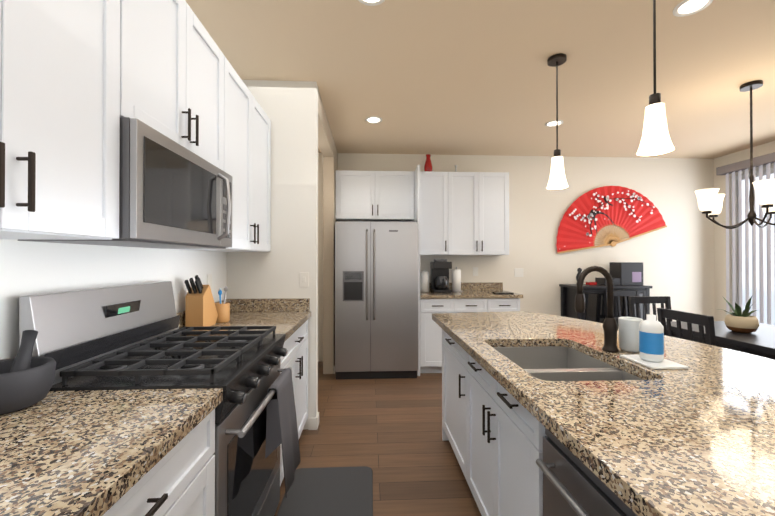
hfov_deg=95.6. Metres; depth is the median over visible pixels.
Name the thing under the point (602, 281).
box
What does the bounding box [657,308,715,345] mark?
chair
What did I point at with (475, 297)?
base cabinet
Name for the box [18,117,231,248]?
microwave
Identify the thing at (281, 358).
base cabinet
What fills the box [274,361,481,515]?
floor
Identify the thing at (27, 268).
wall
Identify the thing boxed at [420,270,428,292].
canister
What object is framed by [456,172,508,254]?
upper cabinet
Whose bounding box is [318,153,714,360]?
wall
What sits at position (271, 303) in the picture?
backsplash
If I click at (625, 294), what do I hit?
chair
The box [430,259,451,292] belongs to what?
coffee maker
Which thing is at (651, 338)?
soap bottle
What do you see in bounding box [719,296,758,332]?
plant
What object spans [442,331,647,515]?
kitchen island
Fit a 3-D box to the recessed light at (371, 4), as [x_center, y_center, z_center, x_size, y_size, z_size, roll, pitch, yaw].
[-0.085,-1.376,1.828,0.170,0.006,0.170,0,0,-3]
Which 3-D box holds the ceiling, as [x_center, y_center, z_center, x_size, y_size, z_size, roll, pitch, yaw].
[1.218,-1.431,1.497,7.070,0.100,6.550,0,0,-3]
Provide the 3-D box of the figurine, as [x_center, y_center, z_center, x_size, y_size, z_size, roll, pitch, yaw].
[2.466,0.235,4.507,0.090,0.220,0.090,0,0,-3]
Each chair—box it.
[604,290,640,320]
[628,296,671,321]
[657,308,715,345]
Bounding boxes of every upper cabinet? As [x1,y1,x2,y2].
[0,0,143,239]
[140,0,231,251]
[232,67,270,251]
[420,171,455,254]
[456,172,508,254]
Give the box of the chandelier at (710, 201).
[695,80,774,228]
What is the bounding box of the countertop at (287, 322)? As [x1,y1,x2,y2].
[184,310,310,341]
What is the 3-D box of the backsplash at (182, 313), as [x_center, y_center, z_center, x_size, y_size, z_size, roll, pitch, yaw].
[-1.123,0.350,0.704,0.020,0.100,3.978,0,0,-3]
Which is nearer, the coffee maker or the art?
the coffee maker
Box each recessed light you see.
[358,0,384,5]
[365,116,381,123]
[545,120,562,126]
[673,0,712,16]
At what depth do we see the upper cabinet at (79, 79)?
0.89 m
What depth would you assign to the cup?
1.51 m
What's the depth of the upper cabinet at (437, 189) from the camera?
4.27 m
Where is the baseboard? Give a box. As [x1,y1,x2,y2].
[308,366,334,429]
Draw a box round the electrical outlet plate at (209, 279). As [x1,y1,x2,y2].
[207,274,211,289]
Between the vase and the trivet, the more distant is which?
the vase
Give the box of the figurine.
[576,268,581,284]
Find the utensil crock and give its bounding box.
[215,286,229,322]
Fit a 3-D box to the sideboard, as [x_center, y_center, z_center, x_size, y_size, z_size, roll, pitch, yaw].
[2.777,0.841,4.501,0.960,0.990,0.405,0,0,-3]
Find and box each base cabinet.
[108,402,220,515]
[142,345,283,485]
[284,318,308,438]
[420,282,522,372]
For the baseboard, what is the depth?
2.71 m
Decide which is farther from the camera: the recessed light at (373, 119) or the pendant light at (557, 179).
the recessed light at (373, 119)
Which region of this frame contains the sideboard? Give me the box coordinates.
[559,284,651,325]
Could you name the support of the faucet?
on the island countertop at (699, 439)
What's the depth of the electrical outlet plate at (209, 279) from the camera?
2.39 m
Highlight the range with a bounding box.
[19,281,291,515]
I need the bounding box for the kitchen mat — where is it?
[277,466,372,515]
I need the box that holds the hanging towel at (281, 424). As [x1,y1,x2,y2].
[265,368,300,497]
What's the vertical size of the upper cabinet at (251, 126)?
1.018 m
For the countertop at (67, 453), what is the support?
on the base cabinet at (183, 484)
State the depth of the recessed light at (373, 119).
3.46 m
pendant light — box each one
[547,53,567,188]
[637,0,673,155]
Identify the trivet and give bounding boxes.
[492,292,513,293]
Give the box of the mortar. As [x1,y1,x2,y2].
[0,330,55,414]
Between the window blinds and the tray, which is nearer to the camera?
the tray
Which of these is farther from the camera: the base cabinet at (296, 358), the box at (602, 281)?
the box at (602, 281)
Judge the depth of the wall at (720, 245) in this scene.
4.68 m
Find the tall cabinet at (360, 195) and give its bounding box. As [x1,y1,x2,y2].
[336,165,419,375]
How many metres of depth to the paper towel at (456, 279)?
4.38 m
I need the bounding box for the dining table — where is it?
[666,321,774,359]
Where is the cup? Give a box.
[618,317,642,351]
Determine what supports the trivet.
on the base cabinet at (475, 297)
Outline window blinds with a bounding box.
[716,152,774,324]
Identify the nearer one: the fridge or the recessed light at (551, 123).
the recessed light at (551, 123)
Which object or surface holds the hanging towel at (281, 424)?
hanging from the range
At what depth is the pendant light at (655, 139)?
1.57 m
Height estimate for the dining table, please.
0.760 m
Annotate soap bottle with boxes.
[639,314,663,361]
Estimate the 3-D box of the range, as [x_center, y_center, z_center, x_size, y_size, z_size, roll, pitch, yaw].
[-0.804,0.718,1.455,0.657,1.200,0.762,0,0,-3]
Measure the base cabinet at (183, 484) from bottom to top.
0.874 m
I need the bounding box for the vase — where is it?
[424,154,432,170]
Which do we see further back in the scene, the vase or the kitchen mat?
the vase
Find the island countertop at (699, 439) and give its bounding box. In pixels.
[432,311,774,515]
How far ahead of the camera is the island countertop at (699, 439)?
0.91 m
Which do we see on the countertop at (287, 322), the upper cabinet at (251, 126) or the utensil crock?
the utensil crock
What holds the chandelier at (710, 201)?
hanging from the ceiling
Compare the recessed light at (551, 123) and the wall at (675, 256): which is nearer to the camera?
the recessed light at (551, 123)
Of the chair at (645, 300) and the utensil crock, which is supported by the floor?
the chair at (645, 300)
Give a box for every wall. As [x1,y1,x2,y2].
[0,239,226,359]
[227,80,317,428]
[318,89,337,373]
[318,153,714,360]
[714,141,774,320]
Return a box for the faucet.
[575,266,618,352]
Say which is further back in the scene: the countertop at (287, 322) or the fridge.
the fridge
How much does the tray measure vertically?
0.008 m
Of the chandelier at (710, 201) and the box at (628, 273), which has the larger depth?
the box at (628, 273)
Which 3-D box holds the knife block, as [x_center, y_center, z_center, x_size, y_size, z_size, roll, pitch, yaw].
[-1.104,0.253,2.077,0.100,0.308,0.242,0,0,-3]
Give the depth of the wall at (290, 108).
2.72 m
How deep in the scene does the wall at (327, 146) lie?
4.04 m
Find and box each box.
[595,278,619,284]
[610,262,642,284]
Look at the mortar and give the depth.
0.94 m
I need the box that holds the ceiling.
[185,0,774,158]
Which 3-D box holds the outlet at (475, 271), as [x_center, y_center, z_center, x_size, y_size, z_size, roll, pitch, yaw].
[1.163,0.180,4.640,0.070,0.115,0.006,0,0,-3]
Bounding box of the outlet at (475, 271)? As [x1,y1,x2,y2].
[473,267,477,275]
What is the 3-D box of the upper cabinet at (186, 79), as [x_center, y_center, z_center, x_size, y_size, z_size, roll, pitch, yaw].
[-1.003,-0.563,1.452,0.332,1.018,0.884,0,0,-3]
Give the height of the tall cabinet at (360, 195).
2.390 m
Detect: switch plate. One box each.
[300,272,308,286]
[514,268,522,276]
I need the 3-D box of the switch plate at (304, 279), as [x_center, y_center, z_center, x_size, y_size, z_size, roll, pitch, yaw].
[-0.645,0.168,2.718,0.070,0.115,0.008,0,0,-3]
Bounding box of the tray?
[620,354,687,368]
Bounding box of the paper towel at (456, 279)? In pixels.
[452,267,461,291]
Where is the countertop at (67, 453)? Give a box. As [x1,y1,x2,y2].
[0,388,222,515]
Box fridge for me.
[335,221,417,378]
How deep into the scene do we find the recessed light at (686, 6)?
1.93 m
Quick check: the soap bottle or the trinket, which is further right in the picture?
the soap bottle
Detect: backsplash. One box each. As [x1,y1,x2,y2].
[2,299,227,359]
[228,298,309,309]
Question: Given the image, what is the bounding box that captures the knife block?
[184,275,217,326]
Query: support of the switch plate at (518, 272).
attached to the wall at (675, 256)
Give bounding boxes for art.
[556,186,666,253]
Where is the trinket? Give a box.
[586,282,596,284]

